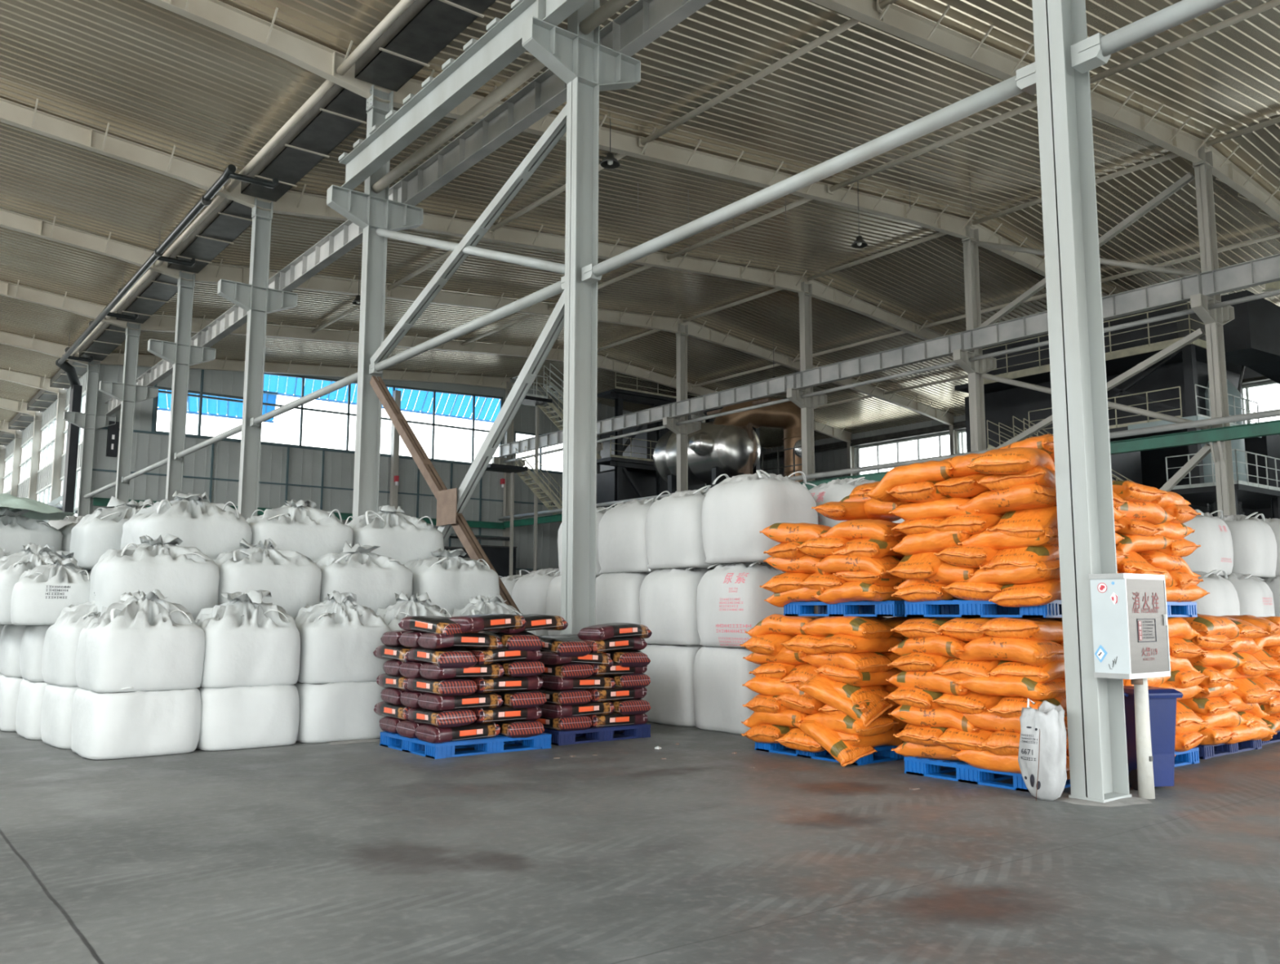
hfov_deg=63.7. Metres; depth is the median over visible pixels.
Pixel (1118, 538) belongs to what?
sack
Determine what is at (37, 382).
rafter
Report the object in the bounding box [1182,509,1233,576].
bag
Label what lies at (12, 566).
bag
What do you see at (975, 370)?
steel column
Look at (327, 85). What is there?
tube
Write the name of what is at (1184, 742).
sack
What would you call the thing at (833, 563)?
sack
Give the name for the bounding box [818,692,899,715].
sack
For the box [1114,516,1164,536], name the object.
sack
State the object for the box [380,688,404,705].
sack
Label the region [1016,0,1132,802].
steel column
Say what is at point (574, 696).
sack
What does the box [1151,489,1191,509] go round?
sack
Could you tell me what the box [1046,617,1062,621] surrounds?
sack
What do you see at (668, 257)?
strut
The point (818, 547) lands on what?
sack
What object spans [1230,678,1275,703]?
sack
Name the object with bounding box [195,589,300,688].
bag
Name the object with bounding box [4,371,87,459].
wall
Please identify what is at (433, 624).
sack
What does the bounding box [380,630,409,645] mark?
sack
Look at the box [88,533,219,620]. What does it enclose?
bag
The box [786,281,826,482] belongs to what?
steel column
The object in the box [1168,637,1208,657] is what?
sack
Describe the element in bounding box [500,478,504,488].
light
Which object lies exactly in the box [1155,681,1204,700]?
sack
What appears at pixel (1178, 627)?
sack
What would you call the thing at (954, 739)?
sack
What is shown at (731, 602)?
bag
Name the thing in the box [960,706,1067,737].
sack
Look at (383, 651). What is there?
sack
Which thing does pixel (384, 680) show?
sack
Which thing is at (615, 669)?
sack
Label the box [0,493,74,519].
sheet
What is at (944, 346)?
girder
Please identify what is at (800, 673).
sack
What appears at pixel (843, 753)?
sack
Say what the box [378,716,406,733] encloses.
sack
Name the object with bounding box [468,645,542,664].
sack
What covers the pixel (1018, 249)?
diagonal brace
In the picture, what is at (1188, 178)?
diagonal brace
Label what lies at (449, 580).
bag
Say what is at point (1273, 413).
pipe
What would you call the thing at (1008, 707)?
sack
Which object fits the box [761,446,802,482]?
grille
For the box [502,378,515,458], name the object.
pier
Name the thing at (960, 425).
trim
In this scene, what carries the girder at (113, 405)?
on the steel column at (127, 392)
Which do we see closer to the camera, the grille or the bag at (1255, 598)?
the bag at (1255, 598)
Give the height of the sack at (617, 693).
0.205 m
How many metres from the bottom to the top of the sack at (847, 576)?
0.276 m
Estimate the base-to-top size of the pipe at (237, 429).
0.170 m
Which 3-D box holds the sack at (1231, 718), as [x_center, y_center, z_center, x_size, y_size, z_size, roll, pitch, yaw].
[5.962,2.507,10.973,0.955,0.295,0.558,5,-9,-34]
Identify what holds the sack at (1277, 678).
on the sack
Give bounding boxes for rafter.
[0,97,263,210]
[0,208,186,280]
[0,280,133,329]
[0,331,93,366]
[0,367,63,394]
[0,397,39,416]
[0,419,19,435]
[93,350,510,389]
[133,311,564,362]
[144,0,382,102]
[186,258,683,333]
[262,184,806,293]
[380,69,976,239]
[597,353,852,443]
[681,320,955,426]
[804,279,948,340]
[808,0,1216,163]
[969,221,1115,297]
[1201,144,1279,228]
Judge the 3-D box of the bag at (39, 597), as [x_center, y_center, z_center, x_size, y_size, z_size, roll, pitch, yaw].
[-7.052,1.310,12.479,0.945,0.824,0.955,4,-8,-30]
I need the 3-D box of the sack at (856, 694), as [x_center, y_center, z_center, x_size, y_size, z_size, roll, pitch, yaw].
[2.108,2.148,10.634,0.612,0.307,0.912,5,-9,-33]
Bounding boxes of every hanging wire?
[637,182,638,215]
[688,190,688,222]
[785,196,786,226]
[969,178,971,210]
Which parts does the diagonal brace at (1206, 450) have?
batten plate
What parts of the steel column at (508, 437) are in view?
connection plate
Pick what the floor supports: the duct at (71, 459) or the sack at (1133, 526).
the duct at (71, 459)
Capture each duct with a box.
[55,357,82,515]
[706,397,814,482]
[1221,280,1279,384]
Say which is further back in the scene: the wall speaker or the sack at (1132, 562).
the wall speaker
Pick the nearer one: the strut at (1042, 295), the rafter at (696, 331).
the strut at (1042, 295)
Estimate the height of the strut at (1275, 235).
0.240 m
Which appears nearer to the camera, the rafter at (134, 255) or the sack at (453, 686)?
the sack at (453, 686)
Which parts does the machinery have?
post, landing railing, post, stair railing, stair railing, stair railing, casing, platform railing, casing, platform railing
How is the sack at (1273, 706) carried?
on the sack at (1274, 721)
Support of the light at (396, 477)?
attached to the post
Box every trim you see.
[92,426,562,570]
[151,369,204,436]
[760,376,1271,461]
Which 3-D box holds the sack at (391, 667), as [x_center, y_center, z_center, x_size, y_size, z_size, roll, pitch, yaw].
[-2.480,2.111,11.800,0.795,0.189,0.460,5,-9,-36]
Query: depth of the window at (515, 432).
59.18 m
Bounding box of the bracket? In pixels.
[1209,440,1224,462]
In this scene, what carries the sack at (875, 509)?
on the sack
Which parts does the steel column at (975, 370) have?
connection plate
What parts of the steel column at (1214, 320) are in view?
connection plate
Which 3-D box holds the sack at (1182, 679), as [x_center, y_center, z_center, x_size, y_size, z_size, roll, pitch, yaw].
[5.219,1.984,10.537,0.560,0.248,0.907,6,-9,-39]
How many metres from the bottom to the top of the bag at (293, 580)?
1.069 m
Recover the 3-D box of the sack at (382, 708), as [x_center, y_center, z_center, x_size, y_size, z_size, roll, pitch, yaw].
[-2.631,2.570,11.641,0.459,0.192,0.797,6,-8,-39]
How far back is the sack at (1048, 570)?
8.85 m
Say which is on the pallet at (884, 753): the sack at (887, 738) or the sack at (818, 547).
the sack at (887, 738)
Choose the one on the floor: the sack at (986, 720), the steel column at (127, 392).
the steel column at (127, 392)
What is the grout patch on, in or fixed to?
on the floor
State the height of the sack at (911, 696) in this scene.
0.260 m
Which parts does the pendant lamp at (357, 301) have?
lamp shade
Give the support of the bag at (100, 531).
on the bag
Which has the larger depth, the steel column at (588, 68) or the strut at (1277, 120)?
the strut at (1277, 120)
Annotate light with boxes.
[394,475,399,485]
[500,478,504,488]
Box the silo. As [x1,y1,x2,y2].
[1201,365,1247,516]
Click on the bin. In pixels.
(1162, 700)
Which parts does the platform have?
casing, stair railing, stair railing, casing, platform railing, platform railing, corner post, casing, platform railing, platform railing, post, post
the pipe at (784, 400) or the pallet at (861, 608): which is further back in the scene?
the pipe at (784, 400)
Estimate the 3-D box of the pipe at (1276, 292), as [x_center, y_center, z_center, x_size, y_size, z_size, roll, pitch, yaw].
[17.780,-5.113,25.162,0.140,0.133,7.500,6,-9,-38]
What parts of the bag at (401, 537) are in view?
tied spout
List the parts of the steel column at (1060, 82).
plate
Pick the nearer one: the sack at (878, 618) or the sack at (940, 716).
the sack at (940, 716)
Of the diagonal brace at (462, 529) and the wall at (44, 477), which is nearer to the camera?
the diagonal brace at (462, 529)
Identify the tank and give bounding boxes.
[653,421,760,493]
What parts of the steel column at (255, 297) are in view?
connection plate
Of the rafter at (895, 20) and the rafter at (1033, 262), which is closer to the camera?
the rafter at (895, 20)
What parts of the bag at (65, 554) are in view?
tied spout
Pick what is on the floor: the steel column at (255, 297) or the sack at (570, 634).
the steel column at (255, 297)
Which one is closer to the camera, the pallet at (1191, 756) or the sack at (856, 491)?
the pallet at (1191, 756)
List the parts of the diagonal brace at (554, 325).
batten plate, batten plate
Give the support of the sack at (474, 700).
on the sack at (504, 713)
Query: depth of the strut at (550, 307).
38.24 m
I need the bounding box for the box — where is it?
[1088,573,1170,684]
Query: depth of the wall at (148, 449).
50.26 m
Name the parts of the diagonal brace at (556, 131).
batten plate, batten plate, batten plate, batten plate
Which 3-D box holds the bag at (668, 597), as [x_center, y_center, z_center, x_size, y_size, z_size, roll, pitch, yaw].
[0.715,1.676,14.352,1.244,1.133,1.225,6,-9,-39]
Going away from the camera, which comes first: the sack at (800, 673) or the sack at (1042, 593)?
the sack at (1042, 593)
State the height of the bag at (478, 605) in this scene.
1.071 m
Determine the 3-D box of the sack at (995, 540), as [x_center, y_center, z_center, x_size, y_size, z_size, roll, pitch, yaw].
[3.389,0.503,9.221,0.566,0.261,0.894,6,-9,-39]
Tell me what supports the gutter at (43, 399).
on the steel column at (60, 425)
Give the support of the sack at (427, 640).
on the sack at (449, 657)
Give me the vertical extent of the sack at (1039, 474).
0.299 m
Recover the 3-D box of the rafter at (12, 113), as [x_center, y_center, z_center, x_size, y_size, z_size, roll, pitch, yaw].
[-14.830,-8.614,23.585,12.500,1.730,0.761,6,-9,-38]
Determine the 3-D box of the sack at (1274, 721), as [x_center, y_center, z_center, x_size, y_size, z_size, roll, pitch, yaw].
[7.216,2.849,12.094,0.935,0.277,0.592,7,-10,-42]
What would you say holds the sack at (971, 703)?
on the sack at (986, 720)
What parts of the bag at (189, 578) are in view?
tied spout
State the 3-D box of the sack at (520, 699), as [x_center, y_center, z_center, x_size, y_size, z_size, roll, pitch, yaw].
[-1.450,2.407,11.548,0.460,0.193,0.795,6,-9,-39]
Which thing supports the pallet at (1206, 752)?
on the floor
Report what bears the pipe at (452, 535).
attached to the machine housing
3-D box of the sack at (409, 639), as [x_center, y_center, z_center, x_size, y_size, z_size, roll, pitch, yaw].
[-2.218,1.764,11.462,0.800,0.229,0.468,6,-9,-38]
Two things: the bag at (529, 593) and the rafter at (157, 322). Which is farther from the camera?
the rafter at (157, 322)
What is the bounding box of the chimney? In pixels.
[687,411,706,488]
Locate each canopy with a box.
[157,389,278,422]
[263,374,500,422]
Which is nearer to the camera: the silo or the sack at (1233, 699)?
the sack at (1233, 699)
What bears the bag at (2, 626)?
on the bag
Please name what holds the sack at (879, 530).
on the sack at (868, 548)
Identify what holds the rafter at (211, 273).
on the steel column at (682, 431)
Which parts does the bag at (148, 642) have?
tied spout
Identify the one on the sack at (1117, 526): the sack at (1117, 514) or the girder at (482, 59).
the sack at (1117, 514)
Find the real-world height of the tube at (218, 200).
0.162 m
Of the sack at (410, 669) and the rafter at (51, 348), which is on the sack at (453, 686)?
the sack at (410, 669)
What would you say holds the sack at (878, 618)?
on the sack at (800, 642)
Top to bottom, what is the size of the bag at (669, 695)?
1.090 m
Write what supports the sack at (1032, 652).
on the sack at (1050, 671)
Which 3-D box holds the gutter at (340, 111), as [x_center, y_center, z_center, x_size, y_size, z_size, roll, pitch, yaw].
[-7.897,-8.047,24.517,1.060,0.390,7.220,6,-9,-38]
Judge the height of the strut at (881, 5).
0.240 m
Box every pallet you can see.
[379,731,551,759]
[542,723,650,745]
[755,742,904,765]
[783,600,941,616]
[903,755,1070,791]
[904,600,1062,617]
[1166,601,1197,617]
[1174,746,1199,766]
[1195,738,1262,759]
[1261,730,1279,745]
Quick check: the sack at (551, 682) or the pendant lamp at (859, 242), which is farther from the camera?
the pendant lamp at (859, 242)
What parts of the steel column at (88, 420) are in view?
connection plate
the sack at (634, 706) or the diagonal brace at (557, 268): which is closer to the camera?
the sack at (634, 706)
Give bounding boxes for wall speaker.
[106,421,119,457]
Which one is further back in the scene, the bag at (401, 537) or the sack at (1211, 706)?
the bag at (401, 537)
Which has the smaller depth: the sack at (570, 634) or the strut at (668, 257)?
the sack at (570, 634)
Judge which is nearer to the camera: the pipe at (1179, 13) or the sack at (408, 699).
the pipe at (1179, 13)
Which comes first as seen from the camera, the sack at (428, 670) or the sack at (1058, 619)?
the sack at (1058, 619)
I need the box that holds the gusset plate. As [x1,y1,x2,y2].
[435,488,457,526]
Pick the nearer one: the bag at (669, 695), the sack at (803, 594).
the sack at (803, 594)
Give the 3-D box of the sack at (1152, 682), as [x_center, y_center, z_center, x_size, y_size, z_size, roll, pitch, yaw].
[4.662,1.940,9.997,0.903,0.292,0.566,6,-9,-40]
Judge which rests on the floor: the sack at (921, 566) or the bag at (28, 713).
the bag at (28, 713)
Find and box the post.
[389,390,400,509]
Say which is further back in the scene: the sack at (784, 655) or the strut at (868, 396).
the strut at (868, 396)
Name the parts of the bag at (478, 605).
tied spout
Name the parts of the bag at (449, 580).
tied spout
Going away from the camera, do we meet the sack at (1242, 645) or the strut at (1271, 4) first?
the sack at (1242, 645)
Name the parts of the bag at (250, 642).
tied spout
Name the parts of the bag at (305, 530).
tied spout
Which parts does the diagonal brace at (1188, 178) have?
batten plate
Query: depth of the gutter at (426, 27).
19.80 m
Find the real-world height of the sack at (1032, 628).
0.293 m
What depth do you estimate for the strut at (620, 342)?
49.55 m
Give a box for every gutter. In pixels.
[0,430,23,445]
[8,411,41,430]
[26,388,67,412]
[49,360,87,389]
[78,322,125,360]
[116,271,177,324]
[167,198,252,273]
[240,84,367,201]
[354,0,496,92]
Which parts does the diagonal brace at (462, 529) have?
batten plate, batten plate, batten plate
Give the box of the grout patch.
[1055,791,1151,807]
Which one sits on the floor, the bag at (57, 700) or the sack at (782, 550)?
the bag at (57, 700)
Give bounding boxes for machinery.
[485,363,759,575]
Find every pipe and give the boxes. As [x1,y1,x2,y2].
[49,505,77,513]
[57,164,278,364]
[82,481,115,498]
[121,457,167,481]
[174,424,241,457]
[250,372,357,424]
[369,280,564,371]
[448,533,509,541]
[497,408,1279,519]
[502,448,562,463]
[596,425,666,443]
[675,398,790,425]
[800,361,957,398]
[968,308,1195,361]
[1077,0,1235,57]
[1133,678,1155,799]
[1208,288,1279,310]
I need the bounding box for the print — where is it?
[1097,648,1104,659]
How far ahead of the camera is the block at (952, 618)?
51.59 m
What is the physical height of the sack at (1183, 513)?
0.293 m
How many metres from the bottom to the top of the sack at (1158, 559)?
0.326 m
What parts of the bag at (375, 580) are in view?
tied spout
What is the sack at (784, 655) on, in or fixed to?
on the sack at (770, 670)
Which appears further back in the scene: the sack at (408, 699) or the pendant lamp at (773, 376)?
the pendant lamp at (773, 376)
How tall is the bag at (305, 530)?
1.031 m
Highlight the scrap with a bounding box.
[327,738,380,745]
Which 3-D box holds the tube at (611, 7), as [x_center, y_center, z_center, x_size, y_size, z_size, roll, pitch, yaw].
[1.418,-7.139,12.556,0.200,0.200,7.300,6,-9,-38]
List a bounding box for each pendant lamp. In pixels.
[352,268,360,305]
[600,120,620,168]
[772,337,776,377]
[851,181,867,248]
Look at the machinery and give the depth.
54.29 m
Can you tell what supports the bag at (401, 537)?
on the bag
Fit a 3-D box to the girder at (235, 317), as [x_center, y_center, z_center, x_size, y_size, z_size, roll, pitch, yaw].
[-11.841,-5.000,30.619,0.300,0.550,7.466,6,-9,-38]
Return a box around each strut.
[311,305,359,335]
[386,250,452,292]
[459,314,536,347]
[488,153,626,234]
[547,265,652,311]
[597,329,659,351]
[639,18,860,148]
[665,197,813,262]
[681,288,782,324]
[690,363,781,389]
[791,330,906,363]
[804,231,946,283]
[814,395,872,408]
[827,99,1037,195]
[876,0,898,13]
[883,374,968,395]
[916,293,1046,331]
[970,152,1179,227]
[1089,0,1279,84]
[1101,232,1279,283]
[1203,116,1279,149]
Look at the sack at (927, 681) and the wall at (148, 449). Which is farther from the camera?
the wall at (148, 449)
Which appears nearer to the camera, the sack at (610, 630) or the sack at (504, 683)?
the sack at (504, 683)
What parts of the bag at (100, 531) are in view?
tied spout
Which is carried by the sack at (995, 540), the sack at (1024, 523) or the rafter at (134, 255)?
the sack at (1024, 523)
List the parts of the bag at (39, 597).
tied spout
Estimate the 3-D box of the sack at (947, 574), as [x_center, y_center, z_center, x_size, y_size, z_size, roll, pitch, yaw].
[2.947,0.913,9.745,0.557,0.320,0.928,5,-7,-38]
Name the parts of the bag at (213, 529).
tied spout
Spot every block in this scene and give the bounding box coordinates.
[942,617,958,619]
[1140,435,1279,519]
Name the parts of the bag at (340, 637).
tied spout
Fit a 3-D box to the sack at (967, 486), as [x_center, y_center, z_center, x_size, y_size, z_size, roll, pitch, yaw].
[3.241,0.062,9.683,0.960,0.227,0.570,4,-8,-30]
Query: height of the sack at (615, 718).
0.199 m
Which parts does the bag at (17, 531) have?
tied spout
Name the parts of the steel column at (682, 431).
connection plate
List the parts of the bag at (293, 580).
tied spout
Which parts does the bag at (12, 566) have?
tied spout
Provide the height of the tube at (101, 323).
0.162 m
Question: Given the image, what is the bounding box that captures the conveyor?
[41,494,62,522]
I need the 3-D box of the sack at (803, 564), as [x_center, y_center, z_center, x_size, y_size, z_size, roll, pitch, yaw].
[1.870,0.919,11.205,0.566,0.316,0.929,6,-9,-38]
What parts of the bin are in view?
lid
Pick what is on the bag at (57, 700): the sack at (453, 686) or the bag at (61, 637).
the bag at (61, 637)
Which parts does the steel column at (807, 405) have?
connection plate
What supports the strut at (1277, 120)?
attached to the rafter
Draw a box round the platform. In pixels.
[954,302,1279,519]
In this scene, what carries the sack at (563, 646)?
on the sack at (548, 657)
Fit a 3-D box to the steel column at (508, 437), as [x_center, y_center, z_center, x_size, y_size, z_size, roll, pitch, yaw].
[-7.355,1.479,57.304,1.996,14.318,0.370,6,-9,-38]
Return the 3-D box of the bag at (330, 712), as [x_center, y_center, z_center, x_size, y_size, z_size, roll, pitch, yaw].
[-3.682,2.698,12.424,1.161,0.729,1.126,5,-9,-35]
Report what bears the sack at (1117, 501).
on the sack at (1117, 514)
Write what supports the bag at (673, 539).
on the bag at (668, 597)
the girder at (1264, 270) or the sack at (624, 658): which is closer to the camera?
the sack at (624, 658)
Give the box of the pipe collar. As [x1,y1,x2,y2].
[1130,678,1142,684]
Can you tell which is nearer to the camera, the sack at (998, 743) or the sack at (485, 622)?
the sack at (998, 743)
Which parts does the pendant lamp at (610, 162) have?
suspension rod, lamp shade, bulb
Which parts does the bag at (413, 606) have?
tied spout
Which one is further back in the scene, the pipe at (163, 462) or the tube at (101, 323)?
the tube at (101, 323)
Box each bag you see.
[0,506,62,557]
[0,542,79,624]
[0,547,7,556]
[0,624,4,673]
[0,624,26,677]
[0,675,23,732]
[10,555,90,625]
[15,679,48,740]
[19,625,50,681]
[40,684,79,749]
[41,592,101,687]
[48,515,84,529]
[55,551,91,573]
[57,522,78,558]
[69,496,154,570]
[71,686,201,759]
[75,589,205,693]
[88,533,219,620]
[120,489,252,559]
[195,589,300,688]
[195,684,299,751]
[213,537,321,620]
[245,499,353,561]
[293,681,385,743]
[294,590,391,684]
[313,541,413,613]
[344,505,444,564]
[376,591,453,631]
[404,547,500,615]
[452,594,536,635]
[499,574,524,597]
[511,568,559,635]
[545,570,597,635]
[557,506,613,576]
[595,570,649,625]
[598,497,658,573]
[639,564,713,644]
[640,644,703,726]
[644,484,719,569]
[693,645,761,734]
[696,561,784,647]
[701,470,817,564]
[802,476,905,527]
[813,605,896,617]
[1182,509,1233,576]
[1191,569,1239,616]
[1215,511,1277,577]
[1221,573,1275,617]
[1259,518,1279,574]
[1261,574,1279,616]
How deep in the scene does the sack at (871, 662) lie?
10.34 m
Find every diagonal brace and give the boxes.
[369,104,566,366]
[369,375,520,613]
[375,228,564,274]
[436,288,564,546]
[583,70,1035,276]
[976,240,1200,276]
[979,172,1195,327]
[982,373,1211,429]
[995,328,1205,448]
[1033,443,1211,617]
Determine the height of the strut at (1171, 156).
0.240 m
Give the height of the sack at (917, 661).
0.275 m
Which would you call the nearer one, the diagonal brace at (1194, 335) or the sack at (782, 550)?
the sack at (782, 550)
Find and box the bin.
[1123,685,1182,790]
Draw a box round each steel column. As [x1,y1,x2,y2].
[0,445,5,493]
[10,430,22,497]
[28,411,42,500]
[49,388,66,505]
[62,360,115,516]
[98,321,158,507]
[147,271,216,501]
[217,197,297,519]
[326,84,423,518]
[491,381,524,546]
[521,0,640,634]
[596,442,603,452]
[662,323,701,492]
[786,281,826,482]
[847,441,854,476]
[949,424,957,454]
[952,225,996,451]
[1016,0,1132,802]
[1190,146,1235,515]
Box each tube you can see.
[70,321,105,355]
[105,269,155,319]
[154,195,225,266]
[226,80,335,192]
[336,0,415,75]
[372,57,545,193]
[579,0,632,34]
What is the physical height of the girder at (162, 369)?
0.550 m
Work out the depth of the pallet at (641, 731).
12.02 m
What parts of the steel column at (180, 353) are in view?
connection plate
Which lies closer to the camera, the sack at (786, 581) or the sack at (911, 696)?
the sack at (911, 696)
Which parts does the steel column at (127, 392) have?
connection plate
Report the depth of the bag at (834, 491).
13.64 m
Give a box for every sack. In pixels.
[373,644,413,662]
[373,701,410,719]
[376,673,412,691]
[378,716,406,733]
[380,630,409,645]
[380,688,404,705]
[382,659,403,675]
[395,720,425,738]
[398,615,478,636]
[398,631,474,648]
[399,661,426,677]
[400,691,426,707]
[404,676,477,696]
[405,646,477,668]
[405,707,476,728]
[414,722,500,743]
[417,632,502,648]
[417,692,503,711]
[419,662,504,679]
[448,613,526,632]
[466,675,543,693]
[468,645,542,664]
[468,704,542,723]
[478,631,543,651]
[490,613,568,633]
[492,690,546,708]
[495,720,544,737]
[496,660,545,677]
[534,687,591,705]
[534,715,591,730]
[537,635,591,657]
[537,650,613,666]
[537,662,594,678]
[537,701,614,719]
[541,675,615,689]
[549,633,577,636]
[577,622,652,640]
[582,636,647,653]
[586,686,647,702]
[587,711,648,727]
[591,661,647,675]
[602,649,650,667]
[607,673,650,688]
[609,698,651,715]
[740,633,795,655]
[741,707,808,728]
[741,724,794,743]
[742,646,806,665]
[742,675,807,696]
[742,693,786,713]
[745,613,818,636]
[748,662,795,679]
[759,522,831,542]
[760,572,812,593]
[763,541,806,559]
[763,554,831,574]
[764,586,824,607]
[773,693,826,714]
[775,727,826,752]
[779,662,817,685]
[780,634,826,654]
[792,681,893,705]
[793,720,876,766]
[795,537,848,558]
[795,672,893,727]
[798,572,845,590]
[798,616,896,639]
[799,652,894,672]
[802,616,829,617]
[804,711,898,737]
[810,634,903,653]
[811,501,901,520]
[811,581,902,604]
[812,554,900,578]
[813,663,902,688]
[817,519,906,542]
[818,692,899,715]
[831,538,905,558]
[833,571,906,586]
[836,729,904,747]
[839,493,871,502]
[848,480,879,495]
[859,484,876,497]
[863,497,900,521]
[864,460,955,502]
[866,616,886,620]
[880,616,917,637]
[881,653,900,668]
[882,685,897,692]
[882,714,906,731]
[884,687,944,709]
[885,481,946,502]
[885,551,945,579]
[885,671,970,695]
[887,652,950,671]
[888,497,979,520]
[888,634,968,658]
[888,705,980,733]
[889,529,972,555]
[890,617,951,638]
[891,518,945,534]
[891,582,960,602]
[891,741,960,760]
[893,501,908,506]
[893,562,979,589]
[893,723,947,746]
[931,513,1003,534]
[932,657,1000,679]
[932,691,1004,714]
[933,474,990,497]
[933,545,998,568]
[933,727,994,751]
[934,617,998,641]
[941,580,1002,600]
[942,453,989,477]
[951,750,1070,779]
[952,674,1066,700]
[955,483,1057,515]
[957,526,1058,550]
[957,635,1064,666]
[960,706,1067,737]
[966,447,1054,475]
[966,559,1060,585]
[977,465,1056,491]
[977,617,1063,643]
[977,730,1068,755]
[979,546,1059,570]
[986,506,1057,538]
[986,695,1066,718]
[987,659,1065,683]
[988,579,1061,607]
[998,434,1054,462]
[1017,697,1066,800]
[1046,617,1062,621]
[1111,480,1167,502]
[1112,491,1128,507]
[1113,506,1126,519]
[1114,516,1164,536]
[1114,520,1124,531]
[1115,500,1176,524]
[1115,532,1124,543]
[1115,533,1174,553]
[1115,549,1128,564]
[1116,551,1164,574]
[1123,675,1170,686]
[1131,567,1177,587]
[1137,550,1200,577]
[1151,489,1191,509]
[1151,521,1195,538]
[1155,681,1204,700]
[1156,537,1200,557]
[1164,503,1200,523]
[1165,584,1209,602]
[1165,670,1208,688]
[1167,617,1199,639]
[1168,570,1203,588]
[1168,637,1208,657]
[1169,654,1200,672]
[1174,732,1207,751]
[1175,700,1208,726]
[1175,719,1208,734]
[1178,697,1237,715]
[1181,613,1246,639]
[1186,649,1247,669]
[1189,634,1235,650]
[1191,665,1234,688]
[1191,682,1238,698]
[1195,709,1248,731]
[1197,727,1237,745]
[1215,667,1266,679]
[1219,636,1262,654]
[1219,692,1269,718]
[1222,616,1270,638]
[1222,720,1277,744]
[1227,614,1279,637]
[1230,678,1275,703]
[1231,652,1271,675]
[1236,711,1271,727]
[1251,649,1279,673]
[1251,675,1279,696]
[1252,632,1279,653]
[1257,696,1276,705]
[1258,696,1279,715]
[1259,616,1279,626]
[1260,662,1279,676]
[1261,715,1279,741]
[1262,645,1279,661]
[1266,675,1279,686]
[1271,712,1279,717]
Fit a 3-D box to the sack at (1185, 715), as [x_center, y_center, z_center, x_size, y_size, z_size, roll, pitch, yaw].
[5.161,2.323,10.494,0.554,0.299,0.945,5,-9,-35]
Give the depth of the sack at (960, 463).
9.46 m
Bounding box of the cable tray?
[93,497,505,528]
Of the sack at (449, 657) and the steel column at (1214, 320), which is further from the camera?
the steel column at (1214, 320)
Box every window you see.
[3,391,85,493]
[26,466,80,515]
[154,386,243,440]
[261,373,502,463]
[514,431,562,472]
[853,381,1277,475]
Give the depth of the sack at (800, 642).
10.77 m
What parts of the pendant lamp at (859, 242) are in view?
suspension rod, lamp shade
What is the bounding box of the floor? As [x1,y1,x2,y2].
[0,721,1279,963]
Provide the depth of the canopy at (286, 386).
57.44 m
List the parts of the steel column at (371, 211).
connection plate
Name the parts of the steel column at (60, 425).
connection plate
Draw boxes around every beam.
[502,419,1279,528]
[510,114,1279,448]
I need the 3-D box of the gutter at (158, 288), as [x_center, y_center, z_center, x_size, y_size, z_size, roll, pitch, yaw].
[-17.121,-6.590,36.255,1.060,0.390,7.220,6,-9,-38]
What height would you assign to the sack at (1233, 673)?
0.260 m
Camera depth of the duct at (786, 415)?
48.13 m
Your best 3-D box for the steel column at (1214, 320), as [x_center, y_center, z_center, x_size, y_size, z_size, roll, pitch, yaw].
[15.706,-2.164,27.958,2.036,14.318,0.370,6,-9,-38]
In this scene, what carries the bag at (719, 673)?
on the floor
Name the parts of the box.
door, handle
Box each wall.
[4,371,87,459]
[6,444,82,497]
[88,364,562,575]
[296,374,502,396]
[514,385,563,434]
[596,402,766,474]
[766,380,1272,462]
[766,448,857,480]
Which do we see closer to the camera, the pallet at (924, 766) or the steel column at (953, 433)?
the pallet at (924, 766)
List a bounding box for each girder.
[104,372,149,415]
[146,330,205,386]
[200,271,284,347]
[280,180,407,292]
[338,0,546,190]
[401,22,620,206]
[497,430,563,457]
[542,0,588,26]
[596,404,671,435]
[613,0,712,57]
[669,373,795,417]
[793,332,964,389]
[961,274,1202,351]
[1198,253,1279,296]
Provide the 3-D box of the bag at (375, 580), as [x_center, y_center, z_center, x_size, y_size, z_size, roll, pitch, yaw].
[-3.907,1.357,14.130,1.369,1.073,1.246,6,-9,-37]
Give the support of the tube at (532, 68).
attached to the steel column at (588, 68)
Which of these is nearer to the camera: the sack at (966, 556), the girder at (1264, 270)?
the sack at (966, 556)
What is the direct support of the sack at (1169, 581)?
on the sack
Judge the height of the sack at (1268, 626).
0.266 m
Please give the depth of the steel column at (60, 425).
50.63 m
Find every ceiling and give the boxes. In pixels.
[0,0,400,431]
[111,0,1279,377]
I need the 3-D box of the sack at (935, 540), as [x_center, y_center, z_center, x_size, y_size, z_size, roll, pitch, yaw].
[2.891,0.562,9.786,0.540,0.265,0.893,5,-8,-32]

